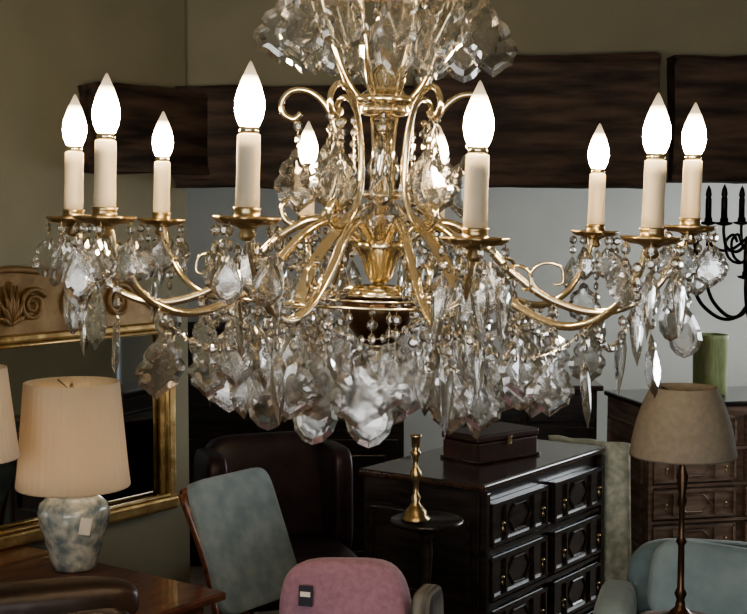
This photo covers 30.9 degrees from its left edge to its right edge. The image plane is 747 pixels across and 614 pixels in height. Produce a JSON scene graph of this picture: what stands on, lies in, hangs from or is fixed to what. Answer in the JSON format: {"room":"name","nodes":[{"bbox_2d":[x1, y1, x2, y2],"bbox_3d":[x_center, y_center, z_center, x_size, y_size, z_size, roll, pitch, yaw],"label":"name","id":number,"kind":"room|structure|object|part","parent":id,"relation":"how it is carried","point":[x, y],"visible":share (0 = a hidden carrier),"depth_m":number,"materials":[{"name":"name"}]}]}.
{"room":"second-hand shop","nodes":[
{"label":"second-hand shop","id":0,"kind":"room"},
{"bbox_2d":[0,0,189,583],"bbox_3d":[-3.714,0.272,1.115,0.151,2.800,9.830,3,5,37],"label":"wall","id":1,"kind":"structure","parent":0,"point":[49,48],"depth_m":4.56,"materials":[{"name":"paint"}]},
{"bbox_2d":[0,266,178,549],"bbox_3d":[-1.161,0.318,4.311,0.073,0.900,1.440,3,5,37],"label":"mirror","id":2,"kind":"object","parent":1,"relation":"attached to","point":[36,342],"visible":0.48,"depth_m":4.56,"materials":[{"name":"gold glass"}]},
{"bbox_3d":[-1.166,0.103,4.300,0.060,0.030,1.440,3,5,37],"label":"rail","id":3,"kind":"part","parent":2,"relation":"part of","materials":[{"name":"gold metal"}]},
{"bbox_3d":[-1.170,0.427,4.326,0.010,0.640,1.360,3,5,37],"label":"glass","id":4,"kind":"part","parent":2,"relation":"part of","materials":[{"name":"white mirror"}]},
{"bbox_3d":[-1.162,0.742,4.342,0.070,0.050,1.440,3,5,37],"label":"rail","id":5,"kind":"part","parent":2,"relation":"part of","materials":[{"name":"gold metal"}]},
{"bbox_2d":[77,82,209,175],"bbox_3d":[-0.786,-0.613,4.702,0.142,0.305,0.540,3,5,37],"label":"wooden beam","id":6,"kind":"structure","parent":1,"relation":"attached to","point":[141,107],"depth_m":4.62,"materials":[{"name":"brown wood"}]},
{"bbox_2d":[190,566,278,613],"bbox_3d":[-1.000,1.585,3.119,12.000,0.100,12.400,0,4,0],"label":"floor","id":7,"kind":"structure","parent":0,"point":[197,577],"depth_m":6.42,"materials":[{"name":"carpet"}]},
{"bbox_2d":[0,576,138,613],"bbox_3d":[-0.687,1.090,2.742,0.630,0.940,0.648,-1,4,-20],"label":"leather armchair","id":8,"kind":"object","parent":7,"relation":"on","point":[82,594],"visible":1,"depth_m":2.94,"materials":[{"name":"brown leather"}]},
{"bbox_2d":[0,545,225,613],"bbox_3d":[-1.226,1.166,3.515,0.900,0.680,1.500,3,5,37],"label":"side table","id":9,"kind":"object","parent":7,"relation":"on","point":[157,595],"visible":0.46,"depth_m":3.94,"materials":[{"name":"brown wood"}]},
{"bbox_2d":[0,364,19,463],"bbox_3d":[-1.130,0.487,3.764,0.283,0.640,0.284,0,4,0],"label":"table lamp","id":10,"kind":"object","parent":9,"relation":"on","point":[9,447],"visible":1,"depth_m":3.72,"materials":[{"name":"fabric"}]},
{"bbox_2d":[15,376,130,572],"bbox_3d":[-0.900,0.505,4.045,0.340,0.565,0.340,0,4,0],"label":"table lamp","id":11,"kind":"object","parent":9,"relation":"on","point":[72,443],"visible":1,"depth_m":3.93,"materials":[{"name":"fabric"}]},
{"bbox_3d":[-0.900,0.380,4.037,0.340,0.315,0.340,0,4,0],"label":"lamp shade","id":12,"kind":"part","parent":11,"relation":"part of","materials":[{"name":"beige fabric"}]},
{"bbox_2d":[37,495,109,572],"bbox_3d":[-0.900,0.660,4.056,0.217,0.254,0.211,0,4,0],"label":"lamp base","id":13,"kind":"object","parent":11,"relation":"attached to","point":[73,530],"depth_m":3.98,"materials":[{"name":"ceramic"}]},
{"bbox_2d":[178,467,296,613],"bbox_3d":[-0.263,0.999,4.113,0.580,0.940,0.400,3,5,36],"label":"upholstered dining chair","id":14,"kind":"object","parent":7,"relation":"on","point":[236,523],"visible":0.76,"depth_m":4.15,"materials":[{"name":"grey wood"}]},
{"bbox_3d":[-0.271,1.003,4.119,0.560,0.930,0.400,3,5,36],"label":"frame","id":15,"kind":"part","parent":14,"relation":"part of","materials":[{"name":"brown wood"}]},
{"bbox_2d":[194,431,356,613],"bbox_3d":[-0.360,0.949,5.229,0.590,0.872,0.600,-1,4,-20],"label":"wingback armchair","id":16,"kind":"object","parent":7,"relation":"on","point":[313,484],"visible":0.55,"depth_m":5.33,"materials":[{"name":"leather"}]},
{"bbox_3d":[-0.343,1.008,5.187,0.500,0.200,0.500,-1,4,-20],"label":"seat","id":17,"kind":"part","parent":16,"relation":"part of","materials":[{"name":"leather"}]},
{"bbox_2d":[188,314,403,565],"bbox_3d":[-0.500,0.662,6.873,1.380,1.215,0.500,0,4,0],"label":"cabinet","id":18,"kind":"object","parent":7,"relation":"on","point":[208,421],"visible":0.06,"depth_m":6.65,"materials":[{"name":"black wood"}]},
{"bbox_3d":[-0.930,0.904,6.674,0.380,0.500,0.020,0,4,0],"label":"door panel","id":19,"kind":"part","parent":18,"relation":"part of","materials":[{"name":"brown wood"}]},
{"bbox_3d":[-0.930,0.365,6.636,0.380,0.400,0.020,0,4,0],"label":"door panel","id":20,"kind":"part","parent":18,"relation":"part of","materials":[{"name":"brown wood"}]},
{"bbox_3d":[-0.500,0.365,6.636,0.380,0.400,0.020,0,4,0],"label":"door panel","id":21,"kind":"part","parent":18,"relation":"part of","materials":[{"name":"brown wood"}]},
{"bbox_3d":[-0.500,0.081,6.832,1.380,0.050,0.500,0,4,0],"label":"cornice","id":22,"kind":"part","parent":18,"relation":"part of","materials":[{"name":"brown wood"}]},
{"bbox_3d":[-0.070,0.904,6.674,0.380,0.500,0.020,0,4,0],"label":"door panel","id":23,"kind":"part","parent":18,"relation":"part of","materials":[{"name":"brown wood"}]},
{"bbox_2d":[279,557,443,613],"bbox_3d":[-0.129,1.085,3.169,0.465,0.890,0.595,1,4,17],"label":"armchair","id":24,"kind":"object","parent":7,"relation":"on","point":[323,585],"visible":1,"depth_m":3.32,"materials":[{"name":"fabric"}]},
{"bbox_2d":[410,584,443,613],"bbox_3d":[0.131,0.835,3.304,0.060,0.300,0.140,1,4,17],"label":"armrest","id":25,"kind":"object","parent":24,"relation":"on","point":[428,599],"depth_m":3.25,"materials":[{"name":"beige fabric"}]},
{"bbox_2d":[390,511,463,584],"bbox_3d":[0.167,1.051,4.182,0.278,0.795,0.274,0,4,0],"label":"pedestal table","id":26,"kind":"object","parent":7,"relation":"on","point":[440,521],"visible":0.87,"depth_m":4.17,"materials":[{"name":"black ebonised wood"}]},
{"bbox_2d":[400,434,430,524],"bbox_3d":[0.130,0.525,4.147,0.087,0.270,0.087,2,4,22],"label":"brass candlestick","id":27,"kind":"object","parent":26,"relation":"on","point":[415,514],"visible":1,"depth_m":4.13,"materials":[{"name":"gold metal"}]},
{"bbox_2d":[359,439,604,613],"bbox_3d":[0.419,0.974,4.859,0.526,0.875,0.890,3,5,35],"label":"dresser","id":28,"kind":"object","parent":7,"relation":"on","point":[530,538],"visible":0.95,"depth_m":4.59,"materials":[{"name":"black ebonised wood"},{"name":"dark mahogany"},{"name":"brass"}]},
{"bbox_2d":[440,422,539,464],"bbox_3d":[0.420,0.485,4.846,0.315,0.099,0.196,-3,5,-40],"label":"box","id":29,"kind":"object","parent":28,"relation":"on","point":[500,441],"visible":0.94,"depth_m":4.77,"materials":[{"name":"red-brown leather"},{"name":"brass"}]},
{"bbox_3d":[0.420,0.450,4.843,0.310,0.028,0.190,-3,5,-40],"label":"lid","id":30,"kind":"part","parent":29,"relation":"part of","materials":[{"name":"leather"}]},
{"bbox_2d":[548,435,630,583],"bbox_3d":[0.826,0.840,5.184,0.350,0.676,0.078,3,5,35],"label":"throw","id":31,"kind":"object","parent":28,"relation":"on","point":[617,495],"visible":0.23,"depth_m":5.10,"materials":[{"name":"beige fabric"}]},
{"bbox_2d":[459,375,603,439],"bbox_3d":[0.820,0.815,7.586,0.860,0.810,0.480,0,4,0],"label":"sideboard","id":32,"kind":"object","parent":7,"relation":"on","point":[569,421],"visible":0.18,"depth_m":7.35,"materials":[{"name":"brown wood"}]},
{"bbox_3d":[0.620,0.555,7.353,0.360,0.140,0.020,0,4,0],"label":"drawer","id":33,"kind":"part","parent":32,"relation":"part of","materials":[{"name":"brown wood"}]},
{"bbox_3d":[1.020,0.555,7.353,0.360,0.140,0.020,0,4,0],"label":"drawer","id":34,"kind":"part","parent":32,"relation":"part of","materials":[{"name":"brown wood"}]},
{"bbox_3d":[1.020,0.855,7.374,0.360,0.400,0.020,0,4,0],"label":"door","id":35,"kind":"part","parent":32,"relation":"part of","materials":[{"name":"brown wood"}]},
{"bbox_2d":[593,538,746,613],"bbox_3d":[1.070,1.107,4.286,0.730,0.689,0.617,1,4,14],"label":"armchair","id":36,"kind":"object","parent":7,"relation":"on","point":[715,571],"visible":0.9,"depth_m":4.33,"materials":[{"name":"teal fabric"}]},
{"bbox_3d":[0.769,1.069,4.320,0.130,0.320,0.540,1,4,14],"label":"arm","id":37,"kind":"part","parent":36,"relation":"part of","materials":[{"name":"teal fabric"}]},
{"bbox_2d":[647,539,746,613],"bbox_3d":[1.111,0.906,4.355,0.440,0.280,0.130,7,-12,14],"label":"cushion","id":38,"kind":"object","parent":36,"relation":"on","point":[715,573],"depth_m":4.32,"materials":[{"name":"teal fabric"}]},
{"bbox_2d":[640,609,706,613],"bbox_3d":[0.809,1.156,3.460,0.370,0.692,0.363,0,4,0],"label":"table","id":39,"kind":"object","parent":7,"relation":"on","point":[658,611],"visible":0.6,"depth_m":3.55,"materials":[{"name":"brown wood"}]},
{"bbox_2d":[629,383,737,613],"bbox_3d":[0.787,0.505,3.444,0.270,0.608,0.270,0,4,0],"label":"table lamp","id":40,"kind":"object","parent":39,"relation":"on","point":[684,424],"visible":0.93,"depth_m":3.34,"materials":[{"name":"beige fabric"}]},
{"bbox_3d":[0.787,0.559,3.448,0.124,0.500,0.124,0,4,0],"label":"turned stem","id":41,"kind":"part","parent":40,"relation":"part of","materials":[{"name":"brown metal"}]},
{"bbox_3d":[0.787,0.290,3.429,0.270,0.176,0.270,0,4,0],"label":"lamp shade","id":42,"kind":"part","parent":40,"relation":"part of","materials":[{"name":"beige fabric"}]},
{"bbox_2d":[604,386,746,555],"bbox_3d":[1.703,0.856,6.707,0.980,0.850,0.546,-1,4,-13],"label":"dresser","id":43,"kind":"object","parent":7,"relation":"on","point":[716,495],"visible":0.48,"depth_m":6.45,"materials":[{"name":"brown wood"}]},
{"bbox_2d":[693,333,729,395],"bbox_3d":[1.660,0.283,6.656,0.152,0.300,0.152,-1,4,-17],"label":"glass vase","id":44,"kind":"object","parent":43,"relation":"on","point":[710,362],"visible":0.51,"depth_m":6.59,"materials":[{"name":"green glass"}]},
{"bbox_2d":[185,0,746,182],"bbox_3d":[1.240,-0.935,5.022,3.920,0.940,0.150,0,4,0],"label":"wall","id":45,"kind":"structure","parent":0,"point":[220,44],"depth_m":4.94,"materials":[{"name":"paint"}]},
{"bbox_2d":[174,84,414,189],"bbox_3d":[-0.280,-0.618,4.930,0.879,0.380,0.172,0,4,0],"label":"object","id":46,"kind":"structure","parent":45,"relation":"attached to","point":[277,134],"depth_m":4.85,"materials":[{"name":"brown wood"}]},
{"bbox_2d":[413,52,660,188],"bbox_3d":[0.584,-0.673,4.916,0.887,0.487,0.192,0,4,0],"label":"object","id":47,"kind":"structure","parent":45,"relation":"attached to","point":[547,110],"depth_m":4.83,"materials":[{"name":"brown wood"}]},
{"bbox_2d":[666,55,746,183],"bbox_3d":[2.121,-0.682,4.914,2.098,0.471,0.197,0,4,0],"label":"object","id":48,"kind":"structure","parent":45,"relation":"attached to","point":[717,84],"depth_m":4.82,"materials":[{"name":"brown wood"}]},
{"bbox_2d":[186,183,746,456],"bbox_3d":[0.700,-0.253,8.578,6.600,2.800,0.150,0,4,0],"label":"wall","id":49,"kind":"structure","parent":0,"point":[538,223],"depth_m":8.49,"materials":[{"name":"paint"}]},
{"bbox_3d":[-1.000,-1.308,2.915,12.000,0.100,12.400,0,4,0],"label":"ceiling","id":50,"kind":"structure","parent":0,"visible":0},
{"bbox_2d":[30,0,729,447],"bbox_3d":[0.020,-0.492,2.222,1.160,1.433,1.106,2,4,0],"label":"crystal chandelier","id":51,"kind":"object","parent":50,"relation":"hanging from","point":[412,344],"visible":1,"depth_m":2.09,"materials":[{"name":"clear glass"}]},
{"bbox_3d":[0.008,0.024,2.257,0.124,0.082,0.124,2,4,0],"label":"lamp shade","id":52,"kind":"part","parent":51,"relation":"part of","materials":[{"name":"brown metal"}]},
{"bbox_3d":[0.017,-0.289,2.235,0.090,0.364,0.088,2,4,0],"label":"glass stem","id":53,"kind":"part","parent":51,"relation":"part of","materials":[{"name":"clear glass"}]},
{"bbox_2d":[693,184,746,320],"bbox_3d":[1.280,-0.649,4.465,0.478,1.428,0.439,0,4,0],"label":"chandelier","id":54,"kind":"object","parent":50,"relation":"hanging from","point":[708,221],"visible":0.75,"depth_m":4.50,"materials":[{"name":"black metal"}]}
]}

